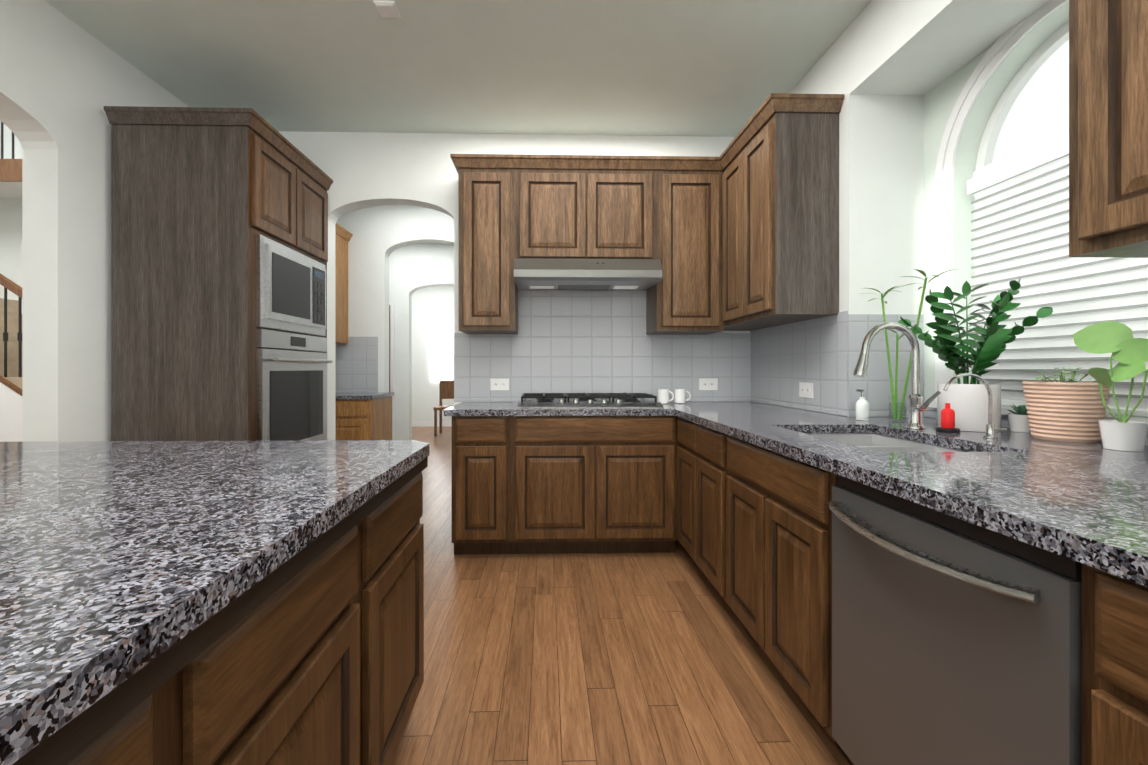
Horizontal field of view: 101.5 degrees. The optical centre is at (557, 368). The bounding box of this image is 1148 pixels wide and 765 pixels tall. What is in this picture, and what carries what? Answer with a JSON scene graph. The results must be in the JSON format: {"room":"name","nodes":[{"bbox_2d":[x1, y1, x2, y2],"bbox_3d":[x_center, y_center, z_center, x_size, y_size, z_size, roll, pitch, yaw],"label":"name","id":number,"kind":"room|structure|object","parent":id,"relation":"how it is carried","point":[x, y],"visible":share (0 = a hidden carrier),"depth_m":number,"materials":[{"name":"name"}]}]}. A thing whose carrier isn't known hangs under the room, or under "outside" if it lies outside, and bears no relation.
{"room":"kitchen","nodes":[
{"label":"kitchen","id":0,"kind":"room"},
{"bbox_2d":[0,121,21,299],"bbox_3d":[-5.769,-1.741,5.731,3.030,5.800,0.140,0,0,-1],"label":"wall","id":1,"kind":"structure","parent":0,"point":[10,208],"depth_m":5.64,"materials":[{"name":"paint"}]},
{"bbox_2d":[0,122,21,197],"bbox_3d":[-5.146,-2.621,5.365,4.239,1.200,0.619,0,0,-1],"label":"balcony railing","id":2,"kind":"object","parent":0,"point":[10,178],"visible":0.02,"depth_m":5.07,"materials":[{"name":"paint"}]},
{"bbox_2d":[0,0,188,441],"bbox_3d":[-2.472,-1.739,-0.332,0.170,5.800,7.860,0,0,-1],"label":"wall","id":3,"kind":"structure","parent":0,"point":[64,80],"depth_m":2.33,"materials":[{"name":"paint"}]},
{"bbox_2d":[336,205,451,391],"bbox_3d":[-1.921,-1.741,5.023,2.190,5.800,0.140,0,0,-1],"label":"wall","id":4,"kind":"structure","parent":0,"point":[381,234],"depth_m":4.95,"materials":[{"name":"paint"}]},
{"bbox_2d":[335,223,352,342],"bbox_3d":[-2.504,-0.846,4.745,0.701,1.150,0.383,0,0,-1],"label":"wall cabinet","id":5,"kind":"object","parent":4,"relation":"attached to","point":[343,236],"visible":0.17,"depth_m":4.78,"materials":[{"name":"brown wood"}]},
{"bbox_2d":[335,337,377,391],"bbox_3d":[-2.377,-0.050,4.939,0.967,0.583,0.006,0,0,-1],"label":"tile backsplash","id":6,"kind":"structure","parent":4,"relation":"attached to","point":[356,364],"depth_m":4.94,"materials":[{"name":"white tile"}]},
{"bbox_2d":[389,243,453,439],"bbox_3d":[-2.469,-0.302,6.611,3.250,2.920,0.140,0,0,-1],"label":"wall","id":7,"kind":"structure","parent":0,"point":[421,285],"depth_m":6.56,"materials":[{"name":"paint"}]},
{"bbox_2d":[389,301,393,439],"bbox_3d":[-2.662,0.108,6.512,0.780,2.100,0.046,0,0,-1],"label":"hall door","id":8,"kind":"structure","parent":7,"relation":"in","point":[391,346],"depth_m":6.52,"materials":[{"name":"white paint"}]},
{"bbox_2d":[412,421,451,426],"bbox_3d":[-2.552,1.102,9.433,3.240,0.110,0.014,0,0,-1],"label":"baseboard","id":9,"kind":"structure","parent":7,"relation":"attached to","point":[428,423],"depth_m":9.42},
{"bbox_2d":[432,317,451,381],"bbox_3d":[-2.322,-0.393,9.428,0.400,1.300,0.025,0,0,-1],"label":"window","id":10,"kind":"structure","parent":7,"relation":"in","point":[441,348],"depth_m":9.42,"materials":[{"name":"white"}]},
{"bbox_2d":[452,218,453,244],"bbox_3d":[-0.803,-0.302,7.411,0.160,2.920,7.540,0,0,-1],"label":"wall","id":11,"kind":"structure","parent":0,"point":[452,218],"depth_m":4.97,"materials":[{"name":"paint"}]},
{"bbox_2d":[44,0,871,136],"bbox_3d":[-2.478,-1.810,3.439,9.500,0.100,15.400,0,0,-1],"label":"ceiling","id":12,"kind":"structure","parent":0,"point":[720,68],"depth_m":2.66,"materials":[{"name":"paint"}]},
{"bbox_2d":[373,1,400,17],"bbox_3d":[-0.830,-1.752,2.289,0.100,0.014,0.100,0,0,-1],"label":"detector","id":13,"kind":"object","parent":12,"relation":"attached to","point":[387,9],"visible":1,"depth_m":2.27,"materials":[{"name":"white plastic"}]},
{"bbox_2d":[278,131,750,439],"bbox_3d":[-0.591,-0.300,3.575,4.120,2.920,0.140,0,0,-1],"label":"wall","id":14,"kind":"structure","parent":0,"point":[361,170],"depth_m":3.50,"materials":[{"name":"paint"}]},
{"bbox_2d":[454,154,517,333],"bbox_3d":[-0.480,-0.845,3.325,0.379,1.170,0.361,0,0,-1],"label":"upper cabinet","id":15,"kind":"object","parent":14,"relation":"attached to","point":[487,183],"depth_m":3.15,"materials":[{"name":"brown wood"}]},
{"bbox_2d":[518,155,589,258],"bbox_3d":[-0.049,-1.078,3.336,0.483,0.705,0.361,0,0,-1],"label":"upper cabinet","id":16,"kind":"object","parent":14,"relation":"attached to","point":[554,190],"depth_m":3.16,"materials":[{"name":"brown wood"}]},
{"bbox_2d":[514,258,661,289],"bbox_3d":[0.195,-0.650,3.268,0.960,0.148,0.495,0,0,-1],"label":"range hood","id":17,"kind":"object","parent":16,"relation":"attached to","point":[582,274],"visible":1,"depth_m":3.05,"materials":[{"name":"metal"}]},
{"bbox_2d":[454,290,749,401],"bbox_3d":[0.350,-0.244,3.523,2.238,0.973,0.007,0,0,-1],"label":"tile backsplash","id":18,"kind":"structure","parent":14,"relation":"attached to","point":[581,341],"depth_m":3.52,"materials":[{"name":"white tile"}]},
{"bbox_2d":[490,378,508,389],"bbox_3d":[-0.429,0.115,3.498,0.140,0.088,0.008,0,0,-1],"label":"electrical outlet","id":19,"kind":"object","parent":18,"relation":"attached to","point":[499,383],"visible":1,"depth_m":3.50,"materials":[{"name":"plastic"}]},
{"bbox_2d":[699,378,717,389],"bbox_3d":[1.141,0.115,3.536,0.140,0.088,0.008,0,0,-1],"label":"electrical outlet","id":20,"kind":"object","parent":18,"relation":"attached to","point":[708,383],"visible":1,"depth_m":3.54,"materials":[{"name":"plastic"}]},
{"bbox_2d":[590,155,661,264],"bbox_3d":[0.434,-1.078,3.347,0.482,0.705,0.361,0,0,-1],"label":"upper cabinet","id":21,"kind":"object","parent":14,"relation":"attached to","point":[626,191],"depth_m":3.17,"materials":[{"name":"brown wood"}]},
{"bbox_2d":[646,156,725,334],"bbox_3d":[0.903,-0.845,3.359,0.458,1.170,0.361,0,0,-1],"label":"upper cabinet","id":22,"kind":"object","parent":14,"relation":"attached to","point":[687,300],"depth_m":3.18,"materials":[{"name":"brown wood"}]},
{"bbox_2d":[726,329,756,330],"bbox_3d":[1.302,-0.830,3.379,0.340,1.080,0.340,0,0,-1],"label":"upper cabinet","id":23,"kind":"object","parent":14,"relation":"attached to","point":[726,329],"depth_m":3.44,"materials":[{"name":"brown wood"}]},
{"bbox_2d":[391,427,850,764],"bbox_3d":[-2.478,1.190,3.441,9.500,0.060,15.400,0,0,-1],"label":"floor","id":24,"kind":"structure","parent":0,"point":[604,659],"depth_m":1.82,"materials":[{"name":"brown wood"}]},
{"bbox_2d":[0,273,21,441],"bbox_3d":[-5.447,-0.421,5.050,3.620,3.160,1.229,0,0,-1],"label":"staircase","id":25,"kind":"structure","parent":24,"relation":"on","point":[10,370],"depth_m":4.50,"materials":[{"name":"carpet"}]},
{"bbox_2d":[104,106,332,440],"bbox_3d":[-2.013,-0.120,2.987,0.828,2.560,0.964,0,0,-1],"label":"tall cabinet","id":26,"kind":"object","parent":24,"relation":"on","point":[219,238],"visible":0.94,"depth_m":2.55,"materials":[{"name":"brown wood"}]},
{"bbox_2d":[256,234,325,335],"bbox_3d":[-1.672,-0.498,3.018,0.049,0.515,0.778,0,0,-1],"label":"microwave","id":27,"kind":"object","parent":26,"relation":"in","point":[291,283],"depth_m":2.88,"materials":[{"name":"silver metal"}]},
{"bbox_2d":[256,329,332,440],"bbox_3d":[-1.648,0.167,3.019,0.097,0.785,0.778,0,0,-1],"label":"wall oven","id":28,"kind":"object","parent":26,"relation":"in","point":[291,365],"depth_m":2.92,"materials":[{"name":"silver metal"}]},
{"bbox_2d":[12,457,427,764],"bbox_3d":[-1.177,0.724,0.236,1.546,0.874,2.650,0,0,-1],"label":"base cabinet","id":29,"kind":"object","parent":24,"relation":"on","point":[312,653],"visible":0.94,"depth_m":0.77,"materials":[{"name":"brown wood"}]},
{"bbox_2d":[0,440,429,764],"bbox_3d":[-1.195,0.265,0.235,1.610,0.039,2.730,0,0,-1],"label":"countertop","id":30,"kind":"structure","parent":29,"relation":"on","point":[121,562],"depth_m":0.69,"materials":[{"name":"stone"}]},
{"bbox_2d":[335,396,391,439],"bbox_3d":[-2.294,0.722,4.633,1.115,0.874,0.618,0,0,-1],"label":"base cabinet","id":31,"kind":"object","parent":24,"relation":"on","point":[363,419],"visible":0.12,"depth_m":4.34,"materials":[{"name":"brown wood"}]},
{"bbox_2d":[335,392,393,399],"bbox_3d":[-2.285,0.264,4.629,1.137,0.039,0.628,0,0,-1],"label":"countertop","id":32,"kind":"structure","parent":31,"relation":"on","point":[357,395],"depth_m":4.49,"materials":[{"name":"grey stone"}]},
{"bbox_2d":[433,381,453,436],"bbox_3d":[-1.894,0.683,8.256,0.460,0.950,0.460,0,0,-1],"label":"chair","id":33,"kind":"object","parent":24,"relation":"on","point":[446,389],"visible":0.58,"depth_m":8.43,"materials":[{"name":"brown wood"}]},
{"bbox_2d":[452,416,511,554],"bbox_3d":[-0.471,0.723,3.172,0.360,0.874,0.668,0,0,-1],"label":"base cabinet","id":34,"kind":"object","parent":24,"relation":"on","point":[481,445],"depth_m":2.84,"materials":[{"name":"brown wood"}]},
{"bbox_2d":[512,416,677,553],"bbox_3d":[0.224,0.723,3.189,1.032,0.874,0.668,0,0,-1],"label":"base cabinet","id":35,"kind":"object","parent":24,"relation":"on","point":[557,484],"depth_m":2.86,"materials":[{"name":"brown wood"}]},
{"bbox_2d":[677,417,692,558],"bbox_3d":[1.111,0.723,2.702,0.756,0.874,0.390,0,0,-1],"label":"base cabinet","id":36,"kind":"object","parent":24,"relation":"on","point":[684,427],"depth_m":2.69,"materials":[{"name":"brown wood"}]},
{"bbox_2d":[444,401,1147,586],"bbox_3d":[0.629,0.265,1.498,2.558,0.039,4.068,0,0,-1],"label":"countertop","id":37,"kind":"structure","parent":36,"relation":"on","point":[1085,503],"depth_m":1.15,"materials":[{"name":"grey stone"}]},
{"bbox_2d":[517,392,663,407],"bbox_3d":[0.204,0.208,3.190,0.920,0.072,0.520,0,0,-1],"label":"gas cooktop","id":38,"kind":"object","parent":37,"relation":"in","point":[585,400],"visible":1,"depth_m":3.03,"materials":[{"name":"silver metal"}]},
{"bbox_2d":[657,389,673,403],"bbox_3d":[0.767,0.194,3.318,0.113,0.100,0.082,0,0,-1],"label":"mug","id":39,"kind":"object","parent":37,"relation":"on","point":[662,396],"visible":0.94,"depth_m":3.29,"materials":[{"name":"white ceramic"}]},
{"bbox_2d":[674,389,690,403],"bbox_3d":[0.891,0.194,3.341,0.113,0.100,0.082,0,0,-1],"label":"mug","id":40,"kind":"object","parent":37,"relation":"on","point":[679,396],"visible":1,"depth_m":3.31,"materials":[{"name":"white ceramic"}]},
{"bbox_2d":[855,389,868,420],"bbox_3d":[1.461,0.170,2.245,0.058,0.149,0.056,0,0,-1],"label":"soap dispenser","id":41,"kind":"object","parent":37,"relation":"on","point":[862,408],"visible":1,"depth_m":2.23,"materials":[{"name":"white plastic"}]},
{"bbox_2d":[805,433,964,451],"bbox_3d":[1.174,0.386,1.728,0.490,0.200,0.710,0,0,-1],"label":"undermount sink","id":42,"kind":"object","parent":37,"relation":"in","point":[876,442],"visible":0.12,"depth_m":1.96,"materials":[{"name":"metal"}]},
{"bbox_2d":[853,322,940,428],"bbox_3d":[1.370,0.024,1.903,0.292,0.440,0.124,0,0,-1],"label":"faucet","id":43,"kind":"object","parent":37,"relation":"on","point":[916,408],"visible":1,"depth_m":1.92,"materials":[{"name":"silver metal"}]},
{"bbox_2d":[861,268,958,421],"bbox_3d":[1.606,-0.096,2.155,0.302,0.680,0.408,0,0,-1],"label":"potted plant","id":44,"kind":"object","parent":37,"relation":"on","point":[894,402],"visible":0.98,"depth_m":2.21,"materials":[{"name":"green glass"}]},
{"bbox_2d":[935,403,960,432],"bbox_3d":[1.522,0.188,1.826,0.076,0.112,0.076,0,0,-1],"label":"dish soap bottle","id":45,"kind":"object","parent":37,"relation":"on","point":[947,419],"visible":0.98,"depth_m":1.81,"materials":[{"name":"red plastic"}]},
{"bbox_2d":[943,373,1006,438],"bbox_3d":[1.476,0.129,1.656,0.185,0.230,0.058,0,0,-1],"label":"filter faucet","id":46,"kind":"object","parent":37,"relation":"on","point":[991,429],"visible":1,"depth_m":1.66,"materials":[{"name":"silver metal"}]},
{"bbox_2d":[898,276,1052,431],"bbox_3d":[1.663,-0.064,1.919,0.453,0.617,0.450,0,0,-1],"label":"potted plant","id":47,"kind":"object","parent":37,"relation":"on","point":[967,400],"visible":0.98,"depth_m":1.84,"materials":[{"name":"green plant"}]},
{"bbox_2d":[1008,404,1030,432],"bbox_3d":[1.813,0.191,1.827,0.091,0.106,0.091,0,0,-1],"label":"potted plant","id":48,"kind":"object","parent":37,"relation":"on","point":[1018,421],"visible":0.85,"depth_m":1.81,"materials":[{"name":"white ceramic"}]},
{"bbox_2d":[1022,367,1110,442],"bbox_3d":[1.752,0.119,1.626,0.232,0.250,0.213,0,0,-1],"label":"potted plant","id":49,"kind":"object","parent":37,"relation":"on","point":[1069,410],"visible":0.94,"depth_m":1.57,"materials":[{"name":"beige plant"}]},
{"bbox_2d":[1073,321,1147,451],"bbox_3d":[1.710,0.045,1.477,0.171,0.398,0.207,0,0,-1],"label":"potted plant","id":50,"kind":"object","parent":37,"relation":"on","point":[1123,346],"visible":1,"depth_m":1.44,"materials":[{"name":"green plant"}]},
{"bbox_2d":[693,422,836,636],"bbox_3d":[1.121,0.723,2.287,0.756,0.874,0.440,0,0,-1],"label":"base cabinet","id":51,"kind":"object","parent":24,"relation":"on","point":[754,529],"depth_m":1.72,"materials":[{"name":"brown wood"}]},
{"bbox_2d":[828,474,1081,764],"bbox_3d":[1.051,0.727,1.029,0.686,0.868,0.606,0,0,-1],"label":"dishwasher","id":52,"kind":"object","parent":24,"relation":"on","point":[956,641],"visible":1,"depth_m":0.94,"materials":[{"name":"silver metal"}]},
{"bbox_2d":[1081,563,1147,764],"bbox_3d":[1.166,0.724,0.421,0.756,0.874,0.608,0,0,-1],"label":"base cabinet","id":53,"kind":"object","parent":24,"relation":"on","point":[1114,644],"depth_m":0.66,"materials":[{"name":"brown wood"}]},
{"bbox_2d":[752,0,1147,444],"bbox_3d":[1.842,-0.299,-0.227,0.560,2.920,7.860,0,0,-1],"label":"wall","id":54,"kind":"structure","parent":0,"point":[897,73],"depth_m":2.38,"materials":[{"name":"paint"}]},
{"bbox_2d":[722,137,777,328],"bbox_3d":[1.301,-0.860,3.027,0.360,1.140,0.364,0,0,-1],"label":"upper cabinet","id":55,"kind":"object","parent":54,"relation":"attached to","point":[729,156],"depth_m":3.05,"materials":[{"name":"brown wood"}]},
{"bbox_2d":[738,93,841,324],"bbox_3d":[1.309,-0.860,2.662,0.360,1.140,0.365,0,0,-1],"label":"upper cabinet","id":56,"kind":"object","parent":54,"relation":"attached to","point":[740,232],"depth_m":2.48,"materials":[{"name":"brown wood"}]},
{"bbox_2d":[751,311,849,416],"bbox_3d":[1.480,-0.029,2.967,0.006,0.543,1.137,0,0,-1],"label":"tile backsplash","id":57,"kind":"structure","parent":54,"relation":"attached to","point":[816,351],"depth_m":2.80,"materials":[{"name":"white tile"}]},
{"bbox_2d":[799,382,812,397],"bbox_3d":[1.478,0.125,2.785,0.008,0.088,0.140,0,0,-1],"label":"electrical outlet","id":58,"kind":"object","parent":57,"relation":"attached to","point":[806,390],"visible":1,"depth_m":2.78,"materials":[{"name":"plastic"}]},
{"bbox_2d":[850,314,921,416],"bbox_3d":[1.688,-0.029,2.410,0.360,0.543,0.016,0,0,-1],"label":"tile backsplash","id":59,"kind":"structure","parent":54,"relation":"attached to","point":[876,387],"depth_m":2.40,"materials":[{"name":"white tile"}]},
{"bbox_2d":[922,315,1147,444],"bbox_3d":[1.899,-0.018,1.775,0.006,0.523,1.277,0,0,-1],"label":"tile backsplash","id":60,"kind":"structure","parent":54,"relation":"attached to","point":[930,412],"depth_m":2.35,"materials":[{"name":"white tile"}]},
{"bbox_2d":[929,0,1147,421],"bbox_3d":[1.956,-0.632,1.776,0.175,1.645,1.130,0,0,-1],"label":"window","id":61,"kind":"structure","parent":54,"relation":"in","point":[1002,47],"depth_m":2.14,"materials":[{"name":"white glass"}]},
{"bbox_2d":[967,136,1147,416],"bbox_3d":[1.952,-0.361,1.776,0.072,1.035,0.830,0,0,-1],"label":"window blinds","id":62,"kind":"object","parent":61,"relation":"attached to","point":[1020,212],"visible":0.62,"depth_m":1.87,"materials":[{"name":"white plastic"}]},
{"bbox_2d":[1069,0,1147,257],"bbox_3d":[1.348,-0.844,0.534,0.386,1.170,1.206,0,0,-1],"label":"upper cabinet","id":63,"kind":"object","parent":54,"relation":"attached to","point":[1108,128],"visible":1,"depth_m":1.00,"materials":[{"name":"brown wood"}]},
{"bbox_3d":[-2.483,-1.739,0.739,9.640,5.800,10.280,0,0,-1],"label":"wall","id":64,"kind":"structure","parent":0,"visible":0},
{"bbox_2d":[992,40,1068,162],"bbox_3d":[2.304,-0.690,1.754,0.020,2.700,2.600,0,0,-1],"label":"window","id":65,"kind":"structure","parent":64,"relation":"in","point":[1036,101],"depth_m":2.21,"materials":[{"name":"white glass"}]}
]}

